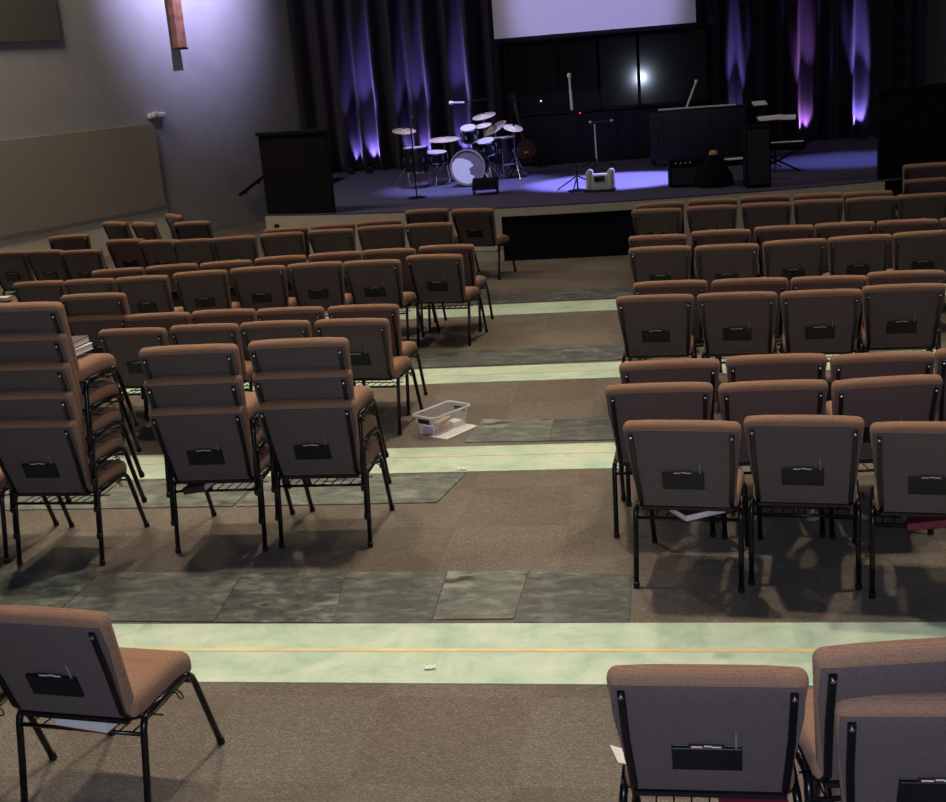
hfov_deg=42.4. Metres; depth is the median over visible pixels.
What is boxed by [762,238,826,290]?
chair
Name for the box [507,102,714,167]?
panelling
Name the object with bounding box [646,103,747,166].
panel
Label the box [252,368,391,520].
chair
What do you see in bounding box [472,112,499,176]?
cymbal
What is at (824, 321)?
chair
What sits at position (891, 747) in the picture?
chair
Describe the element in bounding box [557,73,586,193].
microphone stand
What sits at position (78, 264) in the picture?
chair
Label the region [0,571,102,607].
tile
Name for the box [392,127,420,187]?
cymbal
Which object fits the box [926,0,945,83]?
wall
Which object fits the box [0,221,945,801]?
floor
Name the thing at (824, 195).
chair
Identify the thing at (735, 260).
chair
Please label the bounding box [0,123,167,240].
acoustic panel
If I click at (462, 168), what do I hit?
print
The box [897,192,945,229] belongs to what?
chair
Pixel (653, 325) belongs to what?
chair
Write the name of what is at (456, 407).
plastic bin
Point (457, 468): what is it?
paper scrap
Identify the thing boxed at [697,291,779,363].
chair
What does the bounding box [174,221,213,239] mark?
chair
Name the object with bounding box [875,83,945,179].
wall
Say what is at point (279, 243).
chair
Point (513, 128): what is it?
cymbal
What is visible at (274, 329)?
chair
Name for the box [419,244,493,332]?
chair
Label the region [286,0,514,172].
stage curtain
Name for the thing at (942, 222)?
chair
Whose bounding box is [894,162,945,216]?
chair
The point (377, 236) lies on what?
chair
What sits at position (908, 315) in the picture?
chair
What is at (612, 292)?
tile
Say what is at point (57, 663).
chair
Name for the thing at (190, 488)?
book
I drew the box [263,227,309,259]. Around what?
chair
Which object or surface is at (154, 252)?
chair
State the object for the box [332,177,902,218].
stage
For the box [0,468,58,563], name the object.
chair
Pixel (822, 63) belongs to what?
stage curtain
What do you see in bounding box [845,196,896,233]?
chair
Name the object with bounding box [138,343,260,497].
chair
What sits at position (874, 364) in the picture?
chair
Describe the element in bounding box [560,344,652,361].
tile
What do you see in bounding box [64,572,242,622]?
tile
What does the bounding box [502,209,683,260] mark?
steps
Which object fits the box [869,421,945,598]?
chair
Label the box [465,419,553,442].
tile
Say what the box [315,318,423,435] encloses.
chair
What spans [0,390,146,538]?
chair
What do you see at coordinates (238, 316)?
chair
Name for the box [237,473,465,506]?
tile
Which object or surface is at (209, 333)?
chair
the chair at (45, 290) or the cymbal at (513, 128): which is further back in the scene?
the cymbal at (513, 128)
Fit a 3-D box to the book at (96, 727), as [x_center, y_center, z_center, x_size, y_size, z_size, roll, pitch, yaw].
[-1.303,1.070,4.193,0.225,0.050,0.160,2,17,22]
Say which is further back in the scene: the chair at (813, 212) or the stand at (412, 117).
the stand at (412, 117)
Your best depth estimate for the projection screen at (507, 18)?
18.57 m
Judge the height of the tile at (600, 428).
0.006 m
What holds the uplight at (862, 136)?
on the floor at (825, 162)
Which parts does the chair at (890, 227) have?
backrest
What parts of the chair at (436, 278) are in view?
leg, leg, backrest, seat, leg, leg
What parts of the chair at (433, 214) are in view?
backrest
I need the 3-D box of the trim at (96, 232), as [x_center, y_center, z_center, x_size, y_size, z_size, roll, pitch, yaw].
[-6.853,-1.873,16.765,0.050,0.530,7.240,6,18,33]
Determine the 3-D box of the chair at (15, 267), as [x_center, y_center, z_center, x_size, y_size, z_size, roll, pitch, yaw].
[-4.957,-1.308,13.610,0.504,0.837,0.682,0,16,15]
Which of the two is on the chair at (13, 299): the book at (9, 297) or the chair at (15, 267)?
the book at (9, 297)
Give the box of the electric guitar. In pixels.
[511,93,535,159]
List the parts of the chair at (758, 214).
backrest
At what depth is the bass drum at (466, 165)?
17.73 m
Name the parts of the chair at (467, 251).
leg, leg, backrest, leg, seat, leg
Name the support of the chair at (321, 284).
on the floor at (285, 742)
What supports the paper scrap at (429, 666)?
on the floor strip at (365, 667)
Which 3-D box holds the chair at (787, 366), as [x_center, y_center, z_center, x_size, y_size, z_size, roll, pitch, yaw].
[1.659,0.079,6.697,0.525,0.837,0.666,-1,16,11]
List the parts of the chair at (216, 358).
leg, backrest, seat, leg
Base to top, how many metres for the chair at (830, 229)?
0.837 m
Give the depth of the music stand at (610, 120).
19.01 m
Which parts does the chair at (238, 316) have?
backrest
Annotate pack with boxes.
[422,424,434,434]
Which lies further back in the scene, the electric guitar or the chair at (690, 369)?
the electric guitar
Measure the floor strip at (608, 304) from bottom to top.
0.004 m
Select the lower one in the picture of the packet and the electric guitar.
the packet
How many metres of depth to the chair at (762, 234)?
10.65 m
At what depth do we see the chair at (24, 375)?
6.17 m
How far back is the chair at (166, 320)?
8.87 m
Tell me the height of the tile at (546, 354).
0.006 m
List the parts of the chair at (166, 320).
leg, backrest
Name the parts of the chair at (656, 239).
backrest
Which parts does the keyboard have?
leg, leg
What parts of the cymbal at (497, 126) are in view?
plate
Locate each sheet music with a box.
[658,104,735,110]
[724,157,742,159]
[752,100,767,105]
[757,114,795,120]
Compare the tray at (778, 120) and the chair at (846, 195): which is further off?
the tray at (778, 120)
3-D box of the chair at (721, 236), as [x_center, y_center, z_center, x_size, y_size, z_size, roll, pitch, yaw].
[2.273,-1.182,11.067,0.527,0.837,0.666,-1,16,13]
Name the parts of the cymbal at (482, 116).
plate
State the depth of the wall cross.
19.30 m
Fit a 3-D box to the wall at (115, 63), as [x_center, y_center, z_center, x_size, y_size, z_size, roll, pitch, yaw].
[-10.639,-3.551,10.831,0.200,7.500,29.750,6,18,33]
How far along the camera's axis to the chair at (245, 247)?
12.96 m
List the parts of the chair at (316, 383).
leg, backrest, leg, seat, seat rail, leg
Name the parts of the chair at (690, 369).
leg, backrest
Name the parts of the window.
pane, pane, pane, pane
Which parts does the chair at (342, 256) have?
backrest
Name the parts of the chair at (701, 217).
leg, backrest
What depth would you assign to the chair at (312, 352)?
6.11 m
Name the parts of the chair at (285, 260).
backrest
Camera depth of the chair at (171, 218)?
15.79 m
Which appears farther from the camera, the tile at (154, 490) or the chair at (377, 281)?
the chair at (377, 281)
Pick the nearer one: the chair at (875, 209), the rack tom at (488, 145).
the chair at (875, 209)
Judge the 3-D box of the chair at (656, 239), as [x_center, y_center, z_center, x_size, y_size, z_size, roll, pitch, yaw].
[1.726,-1.140,11.072,0.527,0.837,0.666,-1,16,14]
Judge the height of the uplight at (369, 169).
0.100 m
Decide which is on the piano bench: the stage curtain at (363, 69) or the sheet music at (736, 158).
the sheet music at (736, 158)
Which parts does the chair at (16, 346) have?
backrest, leg, seat, seat rail, leg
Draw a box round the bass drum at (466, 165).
[445,148,489,187]
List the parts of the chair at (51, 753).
seat rail, leg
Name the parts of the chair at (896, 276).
backrest, leg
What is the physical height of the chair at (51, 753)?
0.837 m
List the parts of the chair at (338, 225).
backrest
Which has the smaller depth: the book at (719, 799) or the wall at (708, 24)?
the book at (719, 799)
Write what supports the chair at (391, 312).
on the floor at (285, 742)
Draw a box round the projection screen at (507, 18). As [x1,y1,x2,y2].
[488,0,699,43]
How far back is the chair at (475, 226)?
13.83 m
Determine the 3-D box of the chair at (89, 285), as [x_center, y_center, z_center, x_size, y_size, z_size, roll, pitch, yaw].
[-3.310,-0.762,11.167,0.504,0.837,0.682,-1,16,12]
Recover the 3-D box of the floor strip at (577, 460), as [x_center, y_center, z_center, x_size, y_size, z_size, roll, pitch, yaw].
[-2.737,0.455,8.167,18.158,0.004,0.500,-2,16,10]
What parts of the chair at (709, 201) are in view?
leg, backrest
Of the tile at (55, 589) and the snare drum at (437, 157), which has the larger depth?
the snare drum at (437, 157)
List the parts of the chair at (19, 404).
leg, backrest, leg, seat, seat rail, leg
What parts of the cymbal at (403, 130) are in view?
plate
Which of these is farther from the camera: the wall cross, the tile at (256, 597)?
the wall cross
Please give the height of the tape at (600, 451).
0.002 m
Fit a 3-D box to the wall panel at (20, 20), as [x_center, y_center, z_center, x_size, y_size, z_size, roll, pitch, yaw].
[-6.956,-5.441,16.052,0.060,1.420,3.480,6,18,33]
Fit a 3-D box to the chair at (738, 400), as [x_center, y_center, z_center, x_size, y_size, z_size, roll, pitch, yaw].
[1.513,0.225,6.215,0.525,0.837,0.666,-2,16,9]
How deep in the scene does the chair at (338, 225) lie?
13.30 m
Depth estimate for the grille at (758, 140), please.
14.77 m
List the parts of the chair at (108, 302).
backrest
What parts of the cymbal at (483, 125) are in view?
plate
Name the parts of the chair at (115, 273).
backrest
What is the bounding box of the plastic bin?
[412,400,469,424]
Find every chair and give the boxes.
[0,251,36,295]
[0,297,17,302]
[0,301,139,457]
[0,332,141,485]
[0,361,144,512]
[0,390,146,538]
[0,418,149,565]
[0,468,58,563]
[0,605,224,801]
[0,686,56,760]
[13,280,66,301]
[25,249,69,281]
[48,234,107,268]
[60,249,106,279]
[60,292,144,399]
[64,278,117,294]
[67,314,145,419]
[91,267,144,279]
[98,327,169,440]
[103,221,133,239]
[106,238,146,274]
[115,275,192,322]
[126,312,191,421]
[132,222,161,239]
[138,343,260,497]
[139,239,177,266]
[143,374,291,525]
[145,263,198,306]
[148,404,294,553]
[165,213,184,239]
[170,323,254,391]
[171,238,217,270]
[173,270,240,323]
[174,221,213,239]
[191,308,256,360]
[200,260,251,301]
[213,235,258,265]
[230,265,297,320]
[240,320,311,356]
[248,337,388,492]
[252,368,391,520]
[255,255,306,296]
[256,306,325,336]
[256,398,394,548]
[259,232,308,261]
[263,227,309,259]
[287,261,353,316]
[308,228,363,259]
[308,251,361,293]
[310,223,356,250]
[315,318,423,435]
[327,304,427,414]
[343,259,424,340]
[357,219,400,227]
[357,224,405,250]
[362,248,435,334]
[405,208,459,243]
[405,222,453,254]
[406,254,488,345]
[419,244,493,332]
[451,208,516,279]
[605,382,715,537]
[606,664,808,801]
[616,294,698,362]
[619,358,719,506]
[623,420,749,593]
[628,234,691,294]
[628,245,690,282]
[631,208,681,235]
[633,280,706,359]
[635,201,683,227]
[686,204,737,277]
[688,198,739,275]
[691,229,750,279]
[694,243,758,341]
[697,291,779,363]
[711,277,787,392]
[718,379,827,539]
[725,353,826,382]
[740,194,789,204]
[741,202,791,242]
[744,415,864,590]
[754,224,813,276]
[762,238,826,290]
[780,288,862,361]
[790,275,867,351]
[793,192,841,201]
[793,198,843,237]
[796,637,945,801]
[813,692,945,801]
[814,221,874,275]
[822,234,891,275]
[824,351,935,414]
[828,374,942,539]
[843,190,892,221]
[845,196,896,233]
[856,283,945,354]
[866,270,945,351]
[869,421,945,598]
[876,218,938,268]
[886,230,945,282]
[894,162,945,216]
[894,177,945,219]
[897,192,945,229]
[934,348,945,420]
[939,218,945,229]
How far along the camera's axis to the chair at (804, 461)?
5.34 m
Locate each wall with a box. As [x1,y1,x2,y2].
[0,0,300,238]
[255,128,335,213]
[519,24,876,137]
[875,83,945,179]
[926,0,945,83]
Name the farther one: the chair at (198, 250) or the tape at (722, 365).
the chair at (198, 250)
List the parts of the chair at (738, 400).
leg, backrest, leg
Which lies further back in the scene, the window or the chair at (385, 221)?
the window
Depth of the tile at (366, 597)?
5.77 m
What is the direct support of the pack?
in the plastic bin
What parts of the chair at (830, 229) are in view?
backrest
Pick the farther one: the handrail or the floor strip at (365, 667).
the handrail
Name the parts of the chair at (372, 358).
backrest, seat, leg, seat rail, leg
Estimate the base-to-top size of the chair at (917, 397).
0.837 m
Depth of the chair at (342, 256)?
11.19 m
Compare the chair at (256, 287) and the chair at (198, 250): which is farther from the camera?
the chair at (198, 250)
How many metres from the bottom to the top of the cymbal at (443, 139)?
0.711 m
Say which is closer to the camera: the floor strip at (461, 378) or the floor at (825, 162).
the floor strip at (461, 378)
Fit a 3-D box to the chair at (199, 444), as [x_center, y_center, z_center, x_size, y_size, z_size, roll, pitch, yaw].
[-1.337,0.344,6.609,0.535,0.837,0.666,-2,16,9]
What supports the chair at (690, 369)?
on the floor at (285, 742)
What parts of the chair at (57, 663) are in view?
leg, backrest, leg, seat, seat rail, leg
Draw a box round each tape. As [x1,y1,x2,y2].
[126,451,614,464]
[141,648,816,651]
[247,365,725,382]
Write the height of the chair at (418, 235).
0.837 m
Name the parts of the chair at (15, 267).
backrest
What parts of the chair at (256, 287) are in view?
backrest, seat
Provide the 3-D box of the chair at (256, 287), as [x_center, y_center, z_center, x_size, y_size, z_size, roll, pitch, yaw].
[-1.842,-0.862,11.103,0.510,0.837,0.666,-3,16,5]
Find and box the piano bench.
[722,159,742,165]
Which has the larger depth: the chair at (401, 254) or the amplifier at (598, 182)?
the amplifier at (598, 182)
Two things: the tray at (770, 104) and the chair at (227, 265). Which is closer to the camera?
the chair at (227, 265)
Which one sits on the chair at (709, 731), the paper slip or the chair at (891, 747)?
the paper slip
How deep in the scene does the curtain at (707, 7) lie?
20.29 m
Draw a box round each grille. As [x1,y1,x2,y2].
[474,186,494,189]
[672,166,699,185]
[747,129,769,184]
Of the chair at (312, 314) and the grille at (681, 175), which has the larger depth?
the grille at (681, 175)
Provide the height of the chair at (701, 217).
0.837 m
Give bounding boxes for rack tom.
[459,124,478,147]
[476,137,501,179]
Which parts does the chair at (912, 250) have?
backrest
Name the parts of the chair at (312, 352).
leg, backrest, leg, seat, seat rail, leg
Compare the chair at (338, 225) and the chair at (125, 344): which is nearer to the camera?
the chair at (125, 344)
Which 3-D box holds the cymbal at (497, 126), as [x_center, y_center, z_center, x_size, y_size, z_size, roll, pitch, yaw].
[0.330,-3.866,18.729,0.425,0.853,0.425,-2,16,10]
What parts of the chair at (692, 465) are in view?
leg, leg, backrest, seat, leg, seat rail, leg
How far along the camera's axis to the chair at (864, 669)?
2.98 m
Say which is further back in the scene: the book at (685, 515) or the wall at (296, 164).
the wall at (296, 164)
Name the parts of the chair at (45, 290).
backrest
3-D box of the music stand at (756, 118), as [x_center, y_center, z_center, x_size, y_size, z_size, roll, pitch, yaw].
[4.091,-3.466,16.439,0.513,0.728,0.458,-2,16,10]
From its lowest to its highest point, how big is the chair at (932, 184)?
0.837 m
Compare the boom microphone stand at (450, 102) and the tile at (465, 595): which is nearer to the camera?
the tile at (465, 595)
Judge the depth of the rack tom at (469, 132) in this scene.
18.02 m
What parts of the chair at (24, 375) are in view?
leg, backrest, leg, seat, seat rail, leg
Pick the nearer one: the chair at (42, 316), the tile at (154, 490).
the chair at (42, 316)
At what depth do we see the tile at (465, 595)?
5.71 m
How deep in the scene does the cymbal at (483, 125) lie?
18.24 m
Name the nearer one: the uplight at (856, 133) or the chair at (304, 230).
the chair at (304, 230)
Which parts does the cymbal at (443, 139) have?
plate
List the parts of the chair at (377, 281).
backrest, seat, leg, leg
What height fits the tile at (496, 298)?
0.006 m
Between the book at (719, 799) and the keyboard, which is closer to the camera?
the book at (719, 799)
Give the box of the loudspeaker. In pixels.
[742,124,770,188]
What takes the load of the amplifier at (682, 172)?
on the floor at (825, 162)
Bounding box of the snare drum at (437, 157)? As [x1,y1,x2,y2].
[428,149,448,185]
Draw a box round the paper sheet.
[430,423,477,438]
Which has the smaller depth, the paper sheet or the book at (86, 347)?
the book at (86, 347)
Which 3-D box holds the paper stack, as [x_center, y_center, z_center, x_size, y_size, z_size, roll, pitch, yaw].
[-0.134,0.148,8.437,0.090,0.028,0.080,-16,19,-35]
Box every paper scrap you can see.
[424,663,435,668]
[455,467,467,469]
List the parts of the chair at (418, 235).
backrest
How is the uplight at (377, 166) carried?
on the floor at (825, 162)
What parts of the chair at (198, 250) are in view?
backrest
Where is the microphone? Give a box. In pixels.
[686,79,697,106]
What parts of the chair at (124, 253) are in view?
backrest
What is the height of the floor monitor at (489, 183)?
0.220 m
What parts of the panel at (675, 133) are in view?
post, post, lid, post, post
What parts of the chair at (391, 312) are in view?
backrest, leg, seat, seat rail, leg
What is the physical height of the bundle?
0.040 m
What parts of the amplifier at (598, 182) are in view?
control panel, foot rail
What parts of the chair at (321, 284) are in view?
backrest, seat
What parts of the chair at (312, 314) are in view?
backrest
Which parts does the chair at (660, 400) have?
leg, leg, backrest, leg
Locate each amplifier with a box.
[585,168,615,192]
[667,155,704,186]
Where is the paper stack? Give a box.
[449,418,461,425]
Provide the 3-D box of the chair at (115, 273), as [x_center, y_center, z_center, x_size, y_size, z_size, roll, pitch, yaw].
[-3.252,-0.904,11.663,0.505,0.837,0.666,-4,15,2]
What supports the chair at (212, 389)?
on the chair at (199, 444)
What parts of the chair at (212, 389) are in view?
leg, backrest, seat, leg, seat rail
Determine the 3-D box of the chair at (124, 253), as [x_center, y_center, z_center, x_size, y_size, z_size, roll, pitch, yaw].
[-3.727,-1.472,13.848,0.504,0.837,0.682,0,16,17]
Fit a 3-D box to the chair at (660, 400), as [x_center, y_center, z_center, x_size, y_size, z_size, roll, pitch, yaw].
[0.991,0.234,6.332,0.535,0.837,0.666,-2,16,11]
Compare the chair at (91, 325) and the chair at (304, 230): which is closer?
the chair at (91, 325)
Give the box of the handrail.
[239,175,262,195]
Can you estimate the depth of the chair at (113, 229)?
15.38 m
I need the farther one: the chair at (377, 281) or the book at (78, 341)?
the chair at (377, 281)
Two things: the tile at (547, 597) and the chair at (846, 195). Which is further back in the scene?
the chair at (846, 195)
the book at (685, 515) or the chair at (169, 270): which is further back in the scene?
the chair at (169, 270)
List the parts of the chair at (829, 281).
backrest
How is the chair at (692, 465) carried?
on the floor at (285, 742)
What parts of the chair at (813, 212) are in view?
backrest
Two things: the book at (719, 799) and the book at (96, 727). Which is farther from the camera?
the book at (96, 727)
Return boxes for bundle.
[431,421,452,433]
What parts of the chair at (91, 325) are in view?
backrest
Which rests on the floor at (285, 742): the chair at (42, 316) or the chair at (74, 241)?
the chair at (74, 241)
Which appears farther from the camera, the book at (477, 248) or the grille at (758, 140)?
the grille at (758, 140)
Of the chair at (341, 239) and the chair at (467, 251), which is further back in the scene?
the chair at (341, 239)
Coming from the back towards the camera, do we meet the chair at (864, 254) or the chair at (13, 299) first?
the chair at (13, 299)
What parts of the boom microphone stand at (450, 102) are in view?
boom arm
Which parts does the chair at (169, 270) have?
backrest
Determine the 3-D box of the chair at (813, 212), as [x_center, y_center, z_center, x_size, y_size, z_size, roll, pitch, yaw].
[3.566,-1.695,12.542,0.506,0.837,0.682,0,16,16]
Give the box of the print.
[452,158,473,183]
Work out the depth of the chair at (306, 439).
6.26 m
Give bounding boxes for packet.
[434,416,450,425]
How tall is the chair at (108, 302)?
0.837 m
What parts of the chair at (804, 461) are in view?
leg, leg, backrest, seat, leg, seat rail, leg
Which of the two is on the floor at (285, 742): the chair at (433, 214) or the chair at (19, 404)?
the chair at (433, 214)
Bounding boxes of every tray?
[592,120,611,122]
[751,101,772,107]
[755,117,794,122]
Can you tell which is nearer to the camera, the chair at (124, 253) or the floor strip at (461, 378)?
the floor strip at (461, 378)
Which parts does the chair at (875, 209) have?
backrest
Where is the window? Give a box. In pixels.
[503,25,710,116]
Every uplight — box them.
[348,168,355,174]
[356,165,363,170]
[366,167,373,172]
[374,164,380,169]
[803,137,810,142]
[853,131,859,136]
[858,133,866,139]
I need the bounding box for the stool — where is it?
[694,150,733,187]
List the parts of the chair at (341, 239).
backrest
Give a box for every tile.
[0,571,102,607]
[4,479,254,510]
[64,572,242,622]
[214,572,345,622]
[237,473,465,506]
[334,572,446,623]
[411,347,564,367]
[433,570,528,619]
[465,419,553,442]
[471,291,547,304]
[514,572,631,622]
[549,417,613,440]
[550,286,632,300]
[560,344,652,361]
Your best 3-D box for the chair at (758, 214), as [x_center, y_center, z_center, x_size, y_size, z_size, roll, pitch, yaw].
[3.072,-1.676,12.615,0.510,0.837,0.666,1,16,18]
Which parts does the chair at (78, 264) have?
backrest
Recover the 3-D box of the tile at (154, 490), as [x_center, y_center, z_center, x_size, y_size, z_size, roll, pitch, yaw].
[-2.345,0.582,7.593,2.000,0.006,0.520,-2,16,10]
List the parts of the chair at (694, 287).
backrest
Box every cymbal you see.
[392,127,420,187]
[428,135,459,183]
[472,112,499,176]
[476,121,498,178]
[484,120,509,176]
[502,124,527,179]
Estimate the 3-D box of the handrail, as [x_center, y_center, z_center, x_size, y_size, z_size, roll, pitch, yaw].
[-3.842,-3.745,21.119,0.118,0.307,0.707,6,18,33]
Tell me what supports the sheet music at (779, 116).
on the music stand at (756, 118)
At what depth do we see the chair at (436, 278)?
10.70 m
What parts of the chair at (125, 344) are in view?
leg, backrest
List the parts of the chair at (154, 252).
backrest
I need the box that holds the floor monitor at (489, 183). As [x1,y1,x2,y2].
[472,177,498,195]
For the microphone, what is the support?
on the panel at (675, 133)
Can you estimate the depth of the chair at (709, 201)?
12.89 m
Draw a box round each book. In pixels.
[0,295,12,300]
[54,718,119,734]
[72,335,89,347]
[75,342,93,355]
[182,483,215,494]
[474,246,497,250]
[668,510,726,521]
[718,796,787,801]
[906,516,945,530]
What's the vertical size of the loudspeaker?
0.741 m
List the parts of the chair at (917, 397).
leg, backrest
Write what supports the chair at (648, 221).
on the floor at (285, 742)
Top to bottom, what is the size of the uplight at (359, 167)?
0.100 m
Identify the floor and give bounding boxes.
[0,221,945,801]
[267,136,902,215]
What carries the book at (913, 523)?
in the chair at (909, 457)
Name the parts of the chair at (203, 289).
backrest, seat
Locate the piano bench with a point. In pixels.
(738, 161)
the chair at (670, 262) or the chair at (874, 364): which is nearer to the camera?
the chair at (874, 364)
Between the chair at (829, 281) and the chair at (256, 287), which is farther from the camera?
the chair at (256, 287)
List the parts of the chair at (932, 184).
backrest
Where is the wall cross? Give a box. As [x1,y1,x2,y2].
[167,0,187,49]
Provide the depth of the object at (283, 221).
14.91 m
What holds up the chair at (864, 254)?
on the floor at (285, 742)
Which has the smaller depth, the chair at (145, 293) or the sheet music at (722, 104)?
the chair at (145, 293)
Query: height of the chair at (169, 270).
0.837 m
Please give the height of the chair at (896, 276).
0.837 m
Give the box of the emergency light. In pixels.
[147,111,165,118]
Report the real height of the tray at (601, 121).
0.030 m
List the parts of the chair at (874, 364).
seat, backrest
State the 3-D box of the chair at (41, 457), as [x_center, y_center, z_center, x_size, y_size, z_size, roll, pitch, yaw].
[-2.183,0.412,6.608,0.535,0.837,0.666,-1,16,12]
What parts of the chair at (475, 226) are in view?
backrest, leg, seat, leg, leg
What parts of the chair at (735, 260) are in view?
backrest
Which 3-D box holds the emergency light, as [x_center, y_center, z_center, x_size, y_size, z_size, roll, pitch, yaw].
[-4.979,-4.515,19.215,0.130,0.110,0.340,6,18,33]
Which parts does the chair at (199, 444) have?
leg, backrest, leg, seat, leg, seat rail, leg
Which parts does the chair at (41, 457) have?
leg, backrest, leg, seat, leg, seat rail, leg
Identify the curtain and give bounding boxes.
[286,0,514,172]
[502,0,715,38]
[710,0,927,141]
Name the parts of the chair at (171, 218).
backrest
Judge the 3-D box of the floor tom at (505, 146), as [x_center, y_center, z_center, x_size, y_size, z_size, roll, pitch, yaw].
[0.484,-3.701,18.541,0.400,0.624,0.423,-2,16,10]
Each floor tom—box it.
[402,146,431,189]
[492,136,518,179]
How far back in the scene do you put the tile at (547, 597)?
5.59 m
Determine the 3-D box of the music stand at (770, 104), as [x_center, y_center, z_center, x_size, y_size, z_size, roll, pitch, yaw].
[4.017,-3.660,16.816,0.493,0.911,0.458,-2,16,10]
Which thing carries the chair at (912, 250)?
on the floor at (285, 742)
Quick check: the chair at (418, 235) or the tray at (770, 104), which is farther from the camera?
the tray at (770, 104)
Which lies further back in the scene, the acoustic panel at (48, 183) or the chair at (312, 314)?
the acoustic panel at (48, 183)
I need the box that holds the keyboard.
[771,140,806,171]
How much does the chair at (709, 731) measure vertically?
0.837 m
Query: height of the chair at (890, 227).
0.837 m
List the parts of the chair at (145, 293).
backrest, seat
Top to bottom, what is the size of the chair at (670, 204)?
0.837 m
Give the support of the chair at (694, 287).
on the floor at (285, 742)
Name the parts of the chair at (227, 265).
backrest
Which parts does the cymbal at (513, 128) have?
plate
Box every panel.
[0,0,61,42]
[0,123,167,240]
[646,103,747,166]
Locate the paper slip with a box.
[610,745,625,763]
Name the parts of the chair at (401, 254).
backrest, leg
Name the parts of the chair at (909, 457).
leg, seat rail, backrest, seat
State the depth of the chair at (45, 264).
13.13 m
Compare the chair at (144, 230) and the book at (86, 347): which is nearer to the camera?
the book at (86, 347)
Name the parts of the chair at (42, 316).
backrest, leg, seat, seat rail, leg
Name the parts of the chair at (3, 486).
seat, leg, leg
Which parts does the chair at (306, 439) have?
leg, leg, backrest, seat, leg, seat rail, leg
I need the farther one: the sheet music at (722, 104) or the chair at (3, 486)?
the sheet music at (722, 104)
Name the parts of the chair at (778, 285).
leg, backrest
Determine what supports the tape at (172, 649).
on the floor strip at (365, 667)
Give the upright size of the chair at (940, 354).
0.837 m
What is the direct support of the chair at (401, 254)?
on the floor at (285, 742)
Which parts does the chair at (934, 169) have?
backrest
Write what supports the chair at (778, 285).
on the floor at (285, 742)
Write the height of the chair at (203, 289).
0.837 m
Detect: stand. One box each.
[408,116,425,198]
[449,94,532,177]
[519,137,539,167]
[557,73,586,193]
[582,119,614,169]
[751,101,781,166]
[755,117,794,172]
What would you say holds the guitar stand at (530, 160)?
on the floor at (825, 162)
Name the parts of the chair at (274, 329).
backrest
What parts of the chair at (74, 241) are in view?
backrest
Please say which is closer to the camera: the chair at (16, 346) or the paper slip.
the paper slip
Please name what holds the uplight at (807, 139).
on the floor at (825, 162)
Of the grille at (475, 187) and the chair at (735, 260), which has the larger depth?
the grille at (475, 187)
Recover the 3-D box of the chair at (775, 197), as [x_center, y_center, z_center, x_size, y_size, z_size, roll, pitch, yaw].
[3.192,-1.848,13.200,0.525,0.837,0.666,0,16,17]
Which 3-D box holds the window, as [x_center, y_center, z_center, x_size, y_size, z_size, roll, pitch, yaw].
[2.174,-5.356,19.821,3.300,1.210,0.090,-2,16,10]
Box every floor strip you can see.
[109,442,618,479]
[112,622,945,685]
[119,350,935,393]
[325,284,945,319]

